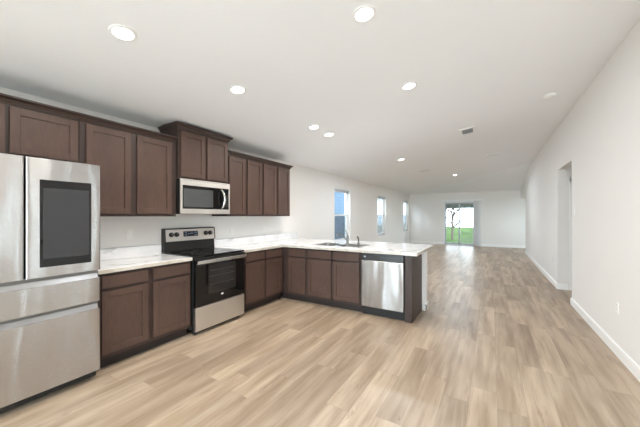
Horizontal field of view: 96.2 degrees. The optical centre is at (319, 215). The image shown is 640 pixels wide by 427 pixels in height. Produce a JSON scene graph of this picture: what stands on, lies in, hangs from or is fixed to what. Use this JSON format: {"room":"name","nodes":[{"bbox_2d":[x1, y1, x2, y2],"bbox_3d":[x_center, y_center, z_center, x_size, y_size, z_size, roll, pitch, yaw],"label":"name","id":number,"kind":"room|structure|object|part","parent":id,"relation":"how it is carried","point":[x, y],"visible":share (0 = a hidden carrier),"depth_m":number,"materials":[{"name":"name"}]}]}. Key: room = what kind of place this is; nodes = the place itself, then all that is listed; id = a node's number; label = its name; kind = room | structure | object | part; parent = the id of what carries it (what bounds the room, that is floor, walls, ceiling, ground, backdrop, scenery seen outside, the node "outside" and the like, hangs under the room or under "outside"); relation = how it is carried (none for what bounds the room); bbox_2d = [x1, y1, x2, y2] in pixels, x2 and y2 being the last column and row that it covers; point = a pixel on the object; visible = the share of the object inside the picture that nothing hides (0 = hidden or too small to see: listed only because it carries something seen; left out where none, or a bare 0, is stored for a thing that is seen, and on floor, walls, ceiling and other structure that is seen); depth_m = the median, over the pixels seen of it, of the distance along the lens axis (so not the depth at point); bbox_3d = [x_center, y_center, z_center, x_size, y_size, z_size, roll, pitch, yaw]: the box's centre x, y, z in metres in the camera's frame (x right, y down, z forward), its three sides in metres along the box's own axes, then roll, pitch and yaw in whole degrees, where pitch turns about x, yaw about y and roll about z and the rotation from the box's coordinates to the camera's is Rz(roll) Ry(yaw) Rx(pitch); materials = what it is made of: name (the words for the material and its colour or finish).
{"room":"kitchen","nodes":[
{"label":"kitchen","id":0,"kind":"room"},
{"bbox_2d":[0,87,409,253],"bbox_3d":[0.120,0.145,7.380,0.150,2.495,17.500,0,0,31],"label":"wall","id":1,"kind":"structure","parent":0,"point":[312,191],"depth_m":6.31,"materials":[{"name":"paint"}]},
{"bbox_2d":[0,93,80,162],"bbox_3d":[-2.585,-0.705,2.329,0.373,0.475,0.922,0,0,31],"label":"upper cabinet","id":2,"kind":"object","parent":1,"relation":"attached to","point":[29,128],"visible":0.98,"depth_m":2.40,"materials":[{"name":"brown wood"}]},
{"bbox_3d":[-2.570,-0.679,2.060,0.020,0.369,0.425,0,0,31],"label":"door","id":3,"kind":"part","parent":2,"relation":"part of","materials":[{"name":"brown wood"}]},
{"bbox_3d":[-2.445,-0.911,2.245,0.045,0.062,0.922,0,0,31],"label":"crown molding","id":4,"kind":"part","parent":2,"relation":"part of","materials":[{"name":"brown wood"}]},
{"bbox_3d":[-2.337,-0.679,2.450,0.020,0.369,0.435,0,0,31],"label":"door","id":5,"kind":"part","parent":2,"relation":"part of","materials":[{"name":"brown wood"}]},
{"bbox_2d":[79,113,177,215],"bbox_3d":[-2.104,-0.468,3.136,0.373,0.949,0.950,0,0,31],"label":"upper cabinet","id":6,"kind":"object","parent":1,"relation":"attached to","point":[137,165],"visible":0.81,"depth_m":3.02,"materials":[{"name":"brown wood"}]},
{"bbox_3d":[-2.094,-0.443,2.857,0.020,0.843,0.387,0,0,31],"label":"door","id":7,"kind":"part","parent":6,"relation":"part of","materials":[{"name":"brown wood"}]},
{"bbox_3d":[-1.964,-0.911,3.052,0.045,0.062,0.950,0,0,31],"label":"crown molding","id":8,"kind":"part","parent":6,"relation":"part of","materials":[{"name":"brown wood"}]},
{"bbox_3d":[-1.863,-0.443,3.244,0.020,0.843,0.387,0,0,31],"label":"door","id":9,"kind":"part","parent":6,"relation":"part of","materials":[{"name":"brown wood"}]},
{"bbox_2d":[126,229,132,238],"bbox_3d":[-2.203,0.213,3.328,0.010,0.116,0.070,0,0,31],"label":"wall switch","id":10,"kind":"object","parent":1,"relation":"attached to","point":[129,232],"visible":1,"depth_m":3.32,"materials":[{"name":"white plastic"}]},
{"bbox_2d":[100,244,160,260],"bbox_3d":[-2.249,0.418,3.237,0.019,0.121,0.926,0,0,31],"label":"backsplash","id":11,"kind":"structure","parent":1,"relation":"attached to","point":[134,251],"depth_m":3.31,"materials":[{"name":"white stone"}]},
{"bbox_2d":[158,121,232,183],"bbox_3d":[-1.647,-0.787,3.869,0.408,0.665,0.868,0,0,31],"label":"upper cabinet","id":12,"kind":"object","parent":1,"relation":"attached to","point":[201,154],"visible":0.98,"depth_m":3.69,"materials":[{"name":"brown wood"}]},
{"bbox_3d":[-1.600,-0.754,3.627,0.020,0.555,0.340,0,0,31],"label":"door","id":13,"kind":"part","parent":12,"relation":"part of","materials":[{"name":"brown wood"}]},
{"bbox_3d":[-1.647,-1.085,3.869,0.408,0.070,0.868,0,0,31],"label":"crown molding","id":14,"kind":"part","parent":12,"relation":"part of","materials":[{"name":"brown wood"}]},
{"bbox_2d":[176,178,229,213],"bbox_3d":[-1.621,-0.236,3.853,0.463,0.430,0.760,0,0,31],"label":"microwave","id":15,"kind":"object","parent":12,"relation":"attached to","point":[192,196],"visible":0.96,"depth_m":3.70,"materials":[{"name":"silver metal"}]},
{"bbox_3d":[-1.529,-0.232,3.710,0.017,0.289,0.548,0,0,31],"label":"door","id":16,"kind":"part","parent":15,"relation":"part of","materials":[{"name":"black glass"}]},
{"bbox_3d":[-1.332,-0.228,3.958,0.077,0.272,0.032,0,0,10],"label":"door handle","id":17,"kind":"part","parent":15,"relation":"part of","materials":[{"name":"metal"}]},
{"bbox_3d":[-1.347,-0.232,4.015,0.017,0.289,0.158,0,0,31],"label":"control panel","id":18,"kind":"part","parent":15,"relation":"part of","materials":[{"name":"black glass"}]},
{"bbox_3d":[-1.408,-0.754,3.949,0.020,0.555,0.340,0,0,31],"label":"door","id":19,"kind":"part","parent":12,"relation":"part of","materials":[{"name":"brown wood"}]},
{"bbox_2d":[230,227,233,234],"bbox_3d":[-1.420,0.246,4.643,0.008,0.116,0.070,0,0,31],"label":"electrical outlet","id":20,"kind":"object","parent":1,"relation":"attached to","point":[231,228],"visible":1,"depth_m":4.63,"materials":[{"name":"white plastic"}]},
{"bbox_2d":[212,150,263,215],"bbox_3d":[-1.274,-0.468,4.528,0.373,0.949,0.738,0,0,31],"label":"upper cabinet","id":21,"kind":"object","parent":1,"relation":"attached to","point":[244,170],"visible":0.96,"depth_m":4.41,"materials":[{"name":"brown wood"}]},
{"bbox_3d":[-1.237,-0.443,4.295,0.020,0.843,0.320,0,0,31],"label":"door","id":22,"kind":"part","parent":21,"relation":"part of","materials":[{"name":"brown wood"}]},
{"bbox_3d":[-1.133,-0.911,4.444,0.045,0.062,0.738,0,0,31],"label":"crown molding","id":23,"kind":"part","parent":21,"relation":"part of","materials":[{"name":"brown wood"}]},
{"bbox_3d":[-1.049,-0.443,4.610,0.020,0.843,0.320,0,0,31],"label":"door","id":24,"kind":"part","parent":21,"relation":"part of","materials":[{"name":"brown wood"}]},
{"bbox_2d":[214,232,297,246],"bbox_3d":[-1.048,0.418,5.250,0.019,0.121,2.216,0,0,31],"label":"backsplash","id":25,"kind":"structure","parent":1,"relation":"attached to","point":[262,238],"depth_m":5.01,"materials":[{"name":"white stone"}]},
{"bbox_2d":[262,159,292,215],"bbox_3d":[-0.876,-0.468,5.194,0.373,0.949,0.810,0,0,31],"label":"upper cabinet","id":26,"kind":"object","parent":1,"relation":"attached to","point":[275,175],"visible":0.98,"depth_m":5.04,"materials":[{"name":"brown wood"}]},
{"bbox_3d":[-0.858,-0.443,4.929,0.020,0.843,0.323,0,0,31],"label":"door","id":27,"kind":"part","parent":26,"relation":"part of","materials":[{"name":"brown wood"}]},
{"bbox_3d":[-0.876,-0.911,5.194,0.373,0.062,0.810,0,0,31],"label":"crown molding","id":28,"kind":"part","parent":26,"relation":"part of","materials":[{"name":"brown wood"}]},
{"bbox_3d":[-0.662,-0.443,5.259,0.020,0.843,0.335,0,0,31],"label":"door","id":29,"kind":"part","parent":26,"relation":"part of","materials":[{"name":"brown wood"}]},
{"bbox_2d":[335,193,347,239],"bbox_3d":[0.596,-0.006,8.145,0.153,1.522,1.060,0,0,31],"label":"window","id":30,"kind":"structure","parent":1,"relation":"in","point":[346,195],"depth_m":8.54,"materials":[{"name":"white plastic"}]},
{"bbox_3d":[0.564,0.326,8.164,0.025,0.725,0.910,0,0,31],"label":"sash","id":31,"kind":"part","parent":30,"relation":"part of","materials":[{"name":"white plastic"}]},
{"bbox_2d":[335,187,349,193],"bbox_3d":[0.612,-0.710,8.135,0.036,0.115,0.984,0,0,31],"label":"mini blind","id":32,"kind":"object","parent":1,"relation":"attached to","point":[339,190],"visible":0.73,"depth_m":8.10,"materials":[{"name":"white plastic"}]},
{"bbox_2d":[377,199,386,235],"bbox_3d":[2.322,-0.006,11.039,0.153,1.522,1.060,0,0,31],"label":"window","id":33,"kind":"structure","parent":1,"relation":"in","point":[382,215],"depth_m":11.43,"materials":[{"name":"white plastic"}]},
{"bbox_3d":[2.290,0.326,11.058,0.025,0.725,0.910,0,0,31],"label":"sash","id":34,"kind":"part","parent":33,"relation":"part of","materials":[{"name":"white plastic"}]},
{"bbox_2d":[403,203,408,231],"bbox_3d":[4.171,-0.006,14.139,0.153,1.522,1.020,0,0,31],"label":"window","id":35,"kind":"structure","parent":1,"relation":"in","point":[405,215],"depth_m":14.52,"materials":[{"name":"white plastic"}]},
{"bbox_2d":[0,0,639,193],"bbox_3d":[2.197,-1.450,6.142,4.685,0.695,17.200,0,0,31],"label":"ceiling","id":36,"kind":"structure","parent":0,"point":[490,66],"depth_m":2.71,"materials":[{"name":"paint"}]},
{"bbox_2d":[108,24,136,41],"bbox_3d":[-1.372,-1.270,2.002,0.167,0.028,0.168,0,0,35],"label":"recessed light","id":37,"kind":"object","parent":36,"relation":"in","point":[121,32],"visible":1,"depth_m":1.99,"materials":[{"name":"white paint"}]},
{"bbox_2d":[229,85,245,93],"bbox_3d":[-0.833,-1.270,2.902,0.167,0.028,0.168,0,0,35],"label":"recessed light","id":38,"kind":"object","parent":36,"relation":"in","point":[236,89],"visible":1,"depth_m":2.89,"materials":[{"name":"white paint"}]},
{"bbox_2d":[308,125,319,129],"bbox_3d":[-0.086,-1.272,4.127,0.167,0.028,0.168,0,0,35],"label":"recessed light","id":39,"kind":"object","parent":36,"relation":"in","point":[312,127],"visible":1,"depth_m":4.11,"materials":[{"name":"white paint"}]},
{"bbox_2d":[324,133,333,136],"bbox_3d":[0.141,-1.272,4.508,0.167,0.028,0.168,0,0,35],"label":"recessed light","id":40,"kind":"object","parent":36,"relation":"in","point":[325,134],"visible":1,"depth_m":4.50,"materials":[{"name":"white paint"}]},
{"bbox_2d":[352,5,375,22],"bbox_3d":[0.316,-1.444,2.061,0.167,0.028,0.168,0,0,35],"label":"recessed light","id":41,"kind":"object","parent":36,"relation":"in","point":[364,13],"visible":1,"depth_m":2.05,"materials":[{"name":"white paint"}]},
{"bbox_2d":[401,82,416,89],"bbox_3d":[0.993,-1.444,3.203,0.167,0.028,0.168,0,0,35],"label":"recessed light","id":42,"kind":"object","parent":36,"relation":"in","point":[410,85],"visible":1,"depth_m":3.19,"materials":[{"name":"white paint"}]},
{"bbox_2d":[459,126,475,135],"bbox_3d":[2.610,-1.494,5.080,0.240,0.041,0.432,0,0,31],"label":"ceiling vent","id":43,"kind":"object","parent":36,"relation":"in","point":[470,130],"visible":1,"depth_m":5.07,"materials":[{"name":"white metal"}]},
{"bbox_2d":[544,92,556,98],"bbox_3d":[3.093,-1.609,3.861,0.140,0.054,0.140,0,0,36],"label":"smoke detector","id":44,"kind":"object","parent":36,"relation":"attached to","point":[553,94],"visible":1,"depth_m":3.82,"materials":[{"name":"white plastic"}]},
{"bbox_2d":[0,243,639,426],"bbox_3d":[2.847,1.453,5.754,6.500,0.120,17.500,0,0,31],"label":"floor","id":45,"kind":"structure","parent":0,"point":[495,344],"depth_m":2.62,"materials":[{"name":"brown wood"}]},
{"bbox_2d":[0,153,99,412],"bbox_3d":[-2.406,0.483,2.242,0.707,1.820,0.914,0,0,31],"label":"refrigerator","id":46,"kind":"object","parent":45,"relation":"on","point":[50,209],"visible":1,"depth_m":2.16,"materials":[{"name":"silver metal"}]},
{"bbox_3d":[-2.256,0.015,1.879,0.072,0.885,0.445,0,0,31],"label":"door","id":47,"kind":"part","parent":46,"relation":"part of","materials":[{"name":"silver metal"}]},
{"bbox_3d":[-2.152,0.494,2.088,0.040,0.062,0.898,0,0,31],"label":"drawer handle","id":48,"kind":"part","parent":46,"relation":"part of","materials":[{"name":"silver metal"}]},
{"bbox_3d":[-2.152,0.755,2.088,0.040,0.060,0.898,0,0,31],"label":"drawer handle","id":49,"kind":"part","parent":46,"relation":"part of","materials":[{"name":"silver metal"}]},
{"bbox_3d":[-2.136,0.623,2.081,0.072,0.196,0.914,0,0,31],"label":"drawer","id":50,"kind":"part","parent":46,"relation":"part of","materials":[{"name":"silver metal"}]},
{"bbox_3d":[-2.136,1.046,2.081,0.072,0.523,0.914,0,0,31],"label":"freezer drawer","id":51,"kind":"part","parent":46,"relation":"part of","materials":[{"name":"silver metal"}]},
{"bbox_3d":[-2.020,0.015,2.275,0.072,0.885,0.462,0,0,31],"label":"door","id":52,"kind":"part","parent":46,"relation":"part of","materials":[{"name":"silver metal"}]},
{"bbox_3d":[-1.989,0.058,2.259,0.007,0.654,0.318,0,0,31],"label":"glass panel","id":53,"kind":"part","parent":46,"relation":"part of","materials":[{"name":"black glass"}]},
{"bbox_2d":[98,261,189,368],"bbox_3d":[-1.984,0.956,3.077,0.620,0.874,0.922,0,0,31],"label":"base cabinet","id":54,"kind":"object","parent":45,"relation":"on","point":[142,309],"visible":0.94,"depth_m":2.85,"materials":[{"name":"brown wood"}]},
{"bbox_3d":[-1.841,0.598,2.730,0.020,0.114,0.403,0,0,31],"label":"drawer","id":55,"kind":"part","parent":54,"relation":"part of","materials":[{"name":"brown wood"}]},
{"bbox_3d":[-1.841,0.965,2.730,0.020,0.567,0.403,0,0,31],"label":"door","id":56,"kind":"part","parent":54,"relation":"part of","materials":[{"name":"brown wood"}]},
{"bbox_2d":[98,244,192,274],"bbox_3d":[-1.981,0.438,3.077,0.644,0.159,0.926,0,0,31],"label":"countertop","id":57,"kind":"structure","parent":54,"relation":"on","point":[112,260],"depth_m":3.15,"materials":[{"name":"white stone"}]},
{"bbox_3d":[-1.606,0.598,3.125,0.020,0.114,0.417,0,0,31],"label":"drawer","id":58,"kind":"part","parent":54,"relation":"part of","materials":[{"name":"brown wood"}]},
{"bbox_3d":[-1.606,0.965,3.125,0.020,0.567,0.417,0,0,31],"label":"door","id":59,"kind":"part","parent":54,"relation":"part of","materials":[{"name":"brown wood"}]},
{"bbox_2d":[161,227,246,334],"bbox_3d":[-1.508,0.778,3.785,0.730,1.229,0.762,0,0,31],"label":"range","id":60,"kind":"object","parent":45,"relation":"on","point":[216,274],"visible":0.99,"depth_m":3.64,"materials":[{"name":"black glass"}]},
{"bbox_3d":[-1.781,0.252,3.948,0.080,0.162,0.738,0,0,31],"label":"control panel","id":61,"kind":"part","parent":60,"relation":"part of","materials":[{"name":"silver metal"}]},
{"bbox_3d":[-1.786,0.171,3.951,0.068,0.013,0.738,0,0,31],"label":"trim","id":62,"kind":"part","parent":60,"relation":"part of","materials":[{"name":"silver metal"}]},
{"bbox_2d":[165,247,243,257],"bbox_3d":[-1.498,0.478,3.779,0.610,0.021,0.762,0,0,31],"label":"cooktop","id":63,"kind":"object","parent":60,"relation":"in","point":[200,252],"depth_m":3.70,"materials":[{"name":"black glass"}]},
{"bbox_3d":[-1.292,1.357,3.656,0.010,0.048,0.702,0,0,31],"label":"toe panel","id":64,"kind":"part","parent":60,"relation":"part of","materials":[{"name":"silver metal"}]},
{"bbox_3d":[-1.252,1.206,3.633,0.042,0.275,0.752,0,0,31],"label":"storage drawer","id":65,"kind":"part","parent":60,"relation":"part of","materials":[{"name":"silver metal"}]},
{"bbox_3d":[-1.251,0.778,3.631,0.045,0.560,0.754,0,0,31],"label":"oven door","id":66,"kind":"part","parent":60,"relation":"part of","materials":[{"name":"black glass"}]},
{"bbox_3d":[-1.235,0.507,3.622,0.022,0.028,0.758,0,0,31],"label":"vent trim","id":67,"kind":"part","parent":60,"relation":"part of","materials":[{"name":"black ceramic"}]},
{"bbox_3d":[-1.214,0.541,3.609,0.044,0.040,0.762,0,0,31],"label":"door handle","id":68,"kind":"part","parent":60,"relation":"part of","materials":[{"name":"metal"}]},
{"bbox_2d":[244,247,282,311],"bbox_3d":[-1.108,0.956,4.546,0.620,0.874,0.937,0,0,31],"label":"base cabinet","id":69,"kind":"object","parent":45,"relation":"on","point":[263,269],"visible":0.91,"depth_m":4.36,"materials":[{"name":"brown wood"}]},
{"bbox_3d":[-0.953,0.598,4.219,0.020,0.114,0.390,0,0,31],"label":"drawer","id":70,"kind":"part","parent":69,"relation":"part of","materials":[{"name":"brown wood"}]},
{"bbox_3d":[-0.953,0.965,4.219,0.020,0.567,0.390,0,0,31],"label":"door","id":71,"kind":"part","parent":69,"relation":"part of","materials":[{"name":"brown wood"}]},
{"bbox_3d":[-0.733,0.598,4.588,0.020,0.114,0.383,0,0,31],"label":"drawer","id":72,"kind":"part","parent":69,"relation":"part of","materials":[{"name":"brown wood"}]},
{"bbox_3d":[-0.733,0.965,4.588,0.020,0.567,0.383,0,0,31],"label":"door","id":73,"kind":"part","parent":69,"relation":"part of","materials":[{"name":"brown wood"}]},
{"bbox_2d":[214,232,434,255],"bbox_3d":[0.141,0.438,4.541,2.788,0.159,2.216,0,0,31],"label":"countertop","id":74,"kind":"structure","parent":69,"relation":"on","point":[262,242],"depth_m":4.63,"materials":[{"name":"white stone"}]},
{"bbox_2d":[312,242,369,256],"bbox_3d":[0.340,0.563,4.722,0.820,0.184,0.500,0,0,31],"label":"sink","id":75,"kind":"object","parent":74,"relation":"in","point":[324,243],"visible":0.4,"depth_m":4.76,"materials":[{"name":"silver metal"}]},
{"bbox_3d":[0.166,0.563,4.797,0.369,0.184,0.394,0,0,31],"label":"bowl","id":76,"kind":"part","parent":75,"relation":"part of","materials":[{"name":"silver metal"}]},
{"bbox_3d":[0.488,0.563,4.605,0.369,0.184,0.394,0,0,31],"label":"bowl","id":77,"kind":"part","parent":75,"relation":"part of","materials":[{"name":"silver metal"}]},
{"bbox_2d":[336,230,348,243],"bbox_3d":[0.384,0.354,4.876,0.222,0.237,0.056,0,0,-7],"label":"faucet","id":78,"kind":"object","parent":74,"relation":"on","point":[347,237],"visible":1,"depth_m":4.87,"materials":[{"name":"silver metal"}]},
{"bbox_2d":[283,247,309,301],"bbox_3d":[-0.292,0.956,4.948,0.546,0.874,0.620,0,0,31],"label":"base cabinet","id":79,"kind":"object","parent":45,"relation":"on","point":[294,259],"visible":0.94,"depth_m":4.67,"materials":[{"name":"brown wood"}]},
{"bbox_3d":[-0.373,0.598,4.647,0.330,0.114,0.020,0,0,31],"label":"drawer","id":80,"kind":"part","parent":79,"relation":"part of","materials":[{"name":"brown wood"}]},
{"bbox_3d":[-0.373,0.965,4.647,0.330,0.567,0.020,0,0,31],"label":"door","id":81,"kind":"part","parent":79,"relation":"part of","materials":[{"name":"brown wood"}]},
{"bbox_2d":[307,249,362,311],"bbox_3d":[0.339,0.956,4.572,0.918,0.874,0.620,0,0,31],"label":"base cabinet","id":82,"kind":"object","parent":45,"relation":"on","point":[333,277],"visible":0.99,"depth_m":4.29,"materials":[{"name":"brown wood"}]},
{"bbox_3d":[-0.012,0.598,4.431,0.416,0.114,0.020,0,0,31],"label":"drawer","id":83,"kind":"part","parent":82,"relation":"part of","materials":[{"name":"brown wood"}]},
{"bbox_3d":[-0.012,0.965,4.431,0.416,0.567,0.020,0,0,31],"label":"door","id":84,"kind":"part","parent":82,"relation":"part of","materials":[{"name":"brown wood"}]},
{"bbox_3d":[0.380,0.598,4.198,0.419,0.114,0.020,0,0,31],"label":"drawer","id":85,"kind":"part","parent":82,"relation":"part of","materials":[{"name":"brown wood"}]},
{"bbox_3d":[0.380,0.965,4.198,0.419,0.567,0.020,0,0,31],"label":"door","id":86,"kind":"part","parent":82,"relation":"part of","materials":[{"name":"brown wood"}]},
{"bbox_2d":[361,253,404,320],"bbox_3d":[0.994,0.959,4.169,0.600,0.868,0.620,0,0,31],"label":"dishwasher","id":87,"kind":"object","parent":45,"relation":"on","point":[382,275],"visible":0.94,"depth_m":3.90,"materials":[{"name":"silver metal"}]},
{"bbox_3d":[0.850,0.571,3.924,0.592,0.092,0.047,0,0,31],"label":"control panel","id":88,"kind":"part","parent":87,"relation":"part of","materials":[{"name":"black plastic"}]},
{"bbox_3d":[0.875,1.332,3.970,0.600,0.122,0.025,0,0,31],"label":"toe panel","id":89,"kind":"part","parent":87,"relation":"part of","materials":[{"name":"metal"}]},
{"bbox_2d":[405,254,421,322],"bbox_3d":[1.308,0.956,4.001,0.092,0.874,0.617,0,0,31],"label":"end panel","id":90,"kind":"object","parent":45,"relation":"on","point":[413,264],"visible":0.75,"depth_m":3.78,"materials":[{"name":"brown wood"}]},
{"bbox_2d":[422,251,426,309],"bbox_3d":[0.396,0.956,4.986,2.775,0.874,0.130,0,0,31],"label":"wall","id":91,"kind":"structure","parent":0,"point":[424,255],"depth_m":4.24,"materials":[{"name":"paint"}]},
{"bbox_2d":[410,190,525,245],"bbox_3d":[7.356,0.145,13.166,6.350,2.495,0.150,0,0,31],"label":"wall","id":92,"kind":"structure","parent":0,"point":[503,213],"depth_m":12.98,"materials":[{"name":"paint"}]},
{"bbox_2d":[410,241,442,244],"bbox_3d":[5.286,1.338,14.304,1.600,0.110,0.015,0,0,31],"label":"baseboard","id":93,"kind":"structure","parent":92,"relation":"attached to","point":[421,242],"depth_m":14.31,"materials":[{"name":"white paint"}]},
{"bbox_2d":[444,201,474,245],"bbox_3d":[6.604,0.363,13.614,1.360,2.060,0.110,0,0,31],"label":"door","id":94,"kind":"structure","parent":92,"relation":"in","point":[466,202],"depth_m":13.69,"materials":[{"name":"white plastic"}]},
{"bbox_3d":[6.360,0.370,13.791,0.660,1.975,0.035,0,0,31],"label":"sliding panel","id":95,"kind":"part","parent":94,"relation":"part of","materials":[{"name":"clear glass"}]},
{"bbox_3d":[6.855,0.370,13.450,0.660,1.975,0.035,0,0,31],"label":"sliding panel","id":96,"kind":"part","parent":94,"relation":"part of","materials":[{"name":"clear glass"}]},
{"bbox_2d":[442,199,483,245],"bbox_3d":[6.642,0.303,13.444,1.760,2.120,0.097,0,0,31],"label":"vertical blind","id":97,"kind":"object","parent":92,"relation":"attached to","point":[476,202],"visible":1,"depth_m":13.12,"materials":[{"name":"white plastic"}]},
{"bbox_2d":[481,244,525,247],"bbox_3d":[8.531,1.338,12.369,3.215,0.110,0.015,0,0,31],"label":"baseboard","id":98,"kind":"structure","parent":92,"relation":"attached to","point":[484,245],"depth_m":12.62,"materials":[{"name":"white paint"}]},
{"bbox_2d":[565,166,571,289],"bbox_3d":[5.248,0.173,5.093,1.400,2.440,0.116,0,0,31],"label":"wall","id":99,"kind":"structure","parent":0,"point":[568,172],"depth_m":5.39,"materials":[{"name":"paint"}]},
{"bbox_2d":[558,283,567,289],"bbox_3d":[4.579,1.338,5.415,0.152,0.110,0.015,0,0,31],"label":"baseboard","id":100,"kind":"structure","parent":99,"relation":"attached to","point":[560,286],"depth_m":5.41,"materials":[{"name":"white paint"}]},
{"bbox_2d":[570,178,571,290],"bbox_3d":[5.033,0.348,5.143,0.860,2.090,0.018,0,0,31],"label":"door","id":101,"kind":"structure","parent":99,"relation":"in","point":[570,178],"depth_m":5.34,"materials":[{"name":"white paint"}]},
{"bbox_2d":[521,19,639,366],"bbox_3d":[4.220,-0.142,4.848,0.115,3.070,17.350,0,0,31],"label":"wall","id":102,"kind":"structure","parent":0,"point":[599,137],"depth_m":3.35,"materials":[{"name":"paint"}]},
{"bbox_2d":[525,251,557,288],"bbox_3d":[6.040,1.338,8.026,0.015,0.110,5.966,0,0,31],"label":"baseboard","id":103,"kind":"structure","parent":102,"relation":"attached to","point":[539,267],"depth_m":6.71,"materials":[{"name":"white paint"}]},
{"bbox_2d":[570,298,639,381],"bbox_3d":[3.108,1.338,3.112,0.015,0.110,3.249,0,0,31],"label":"baseboard","id":104,"kind":"structure","parent":102,"relation":"attached to","point":[616,349],"depth_m":3.00,"materials":[{"name":"white paint"}]},
{"bbox_2d":[615,301,618,313],"bbox_3d":[2.969,0.913,2.872,0.008,0.116,0.070,0,0,31],"label":"electrical outlet","id":105,"kind":"object","parent":102,"relation":"attached to","point":[616,302],"visible":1,"depth_m":2.86,"materials":[{"name":"white plastic"}]},
{"label":"outside","id":106,"kind":"structure","parent":0,"visible":0},
{"bbox_2d":[446,226,472,243],"bbox_3d":[6.127,1.643,17.304,80.000,0.440,64.000,0,0,31],"label":"lawn","id":107,"kind":"structure","parent":106,"point":[466,233],"depth_m":24.81,"materials":[{"name":"green plant"}]},
{"bbox_2d":[335,192,345,238],"bbox_3d":[-5.340,-0.857,11.743,8.800,5.000,13.500,0,0,31],"label":"neighbor house","id":108,"kind":"structure","parent":107,"relation":"on","point":[340,221],"depth_m":14.64,"materials":[{"name":"blue"}]},
{"bbox_2d":[377,198,404,232],"bbox_3d":[2.779,-0.857,25.356,8.800,5.000,12.400,0,0,31],"label":"neighbor house","id":109,"kind":"structure","parent":107,"relation":"on","point":[379,201],"depth_m":19.82,"materials":[{"name":"beige"}]},
{"bbox_3d":[4.116,-0.157,19.726,0.004,1.440,0.740,0,0,31],"label":"pane","id":110,"kind":"part","parent":109,"relation":"part of","materials":[{"name":"white glass"}]},
{"bbox_3d":[7.343,-0.157,25.137,0.004,1.440,0.740,0,0,31],"label":"pane","id":111,"kind":"part","parent":109,"relation":"part of","materials":[{"name":"glass"}]},
{"bbox_2d":[446,204,472,208],"bbox_3d":[7.693,0.243,14.659,5.000,2.600,2.740,0,0,31],"label":"patio cover","id":112,"kind":"object","parent":107,"relation":"on","point":[448,206],"visible":0.04,"depth_m":16.08,"materials":[{"name":"white plastic"}]},
{"bbox_2d":[446,208,472,238],"bbox_3d":[9.530,-0.853,20.291,3.781,5.196,2.306,0,0,31],"label":"bare tree","id":113,"kind":"object","parent":107,"relation":"on","point":[453,212],"visible":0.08,"depth_m":20.48,"materials":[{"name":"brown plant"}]}
]}

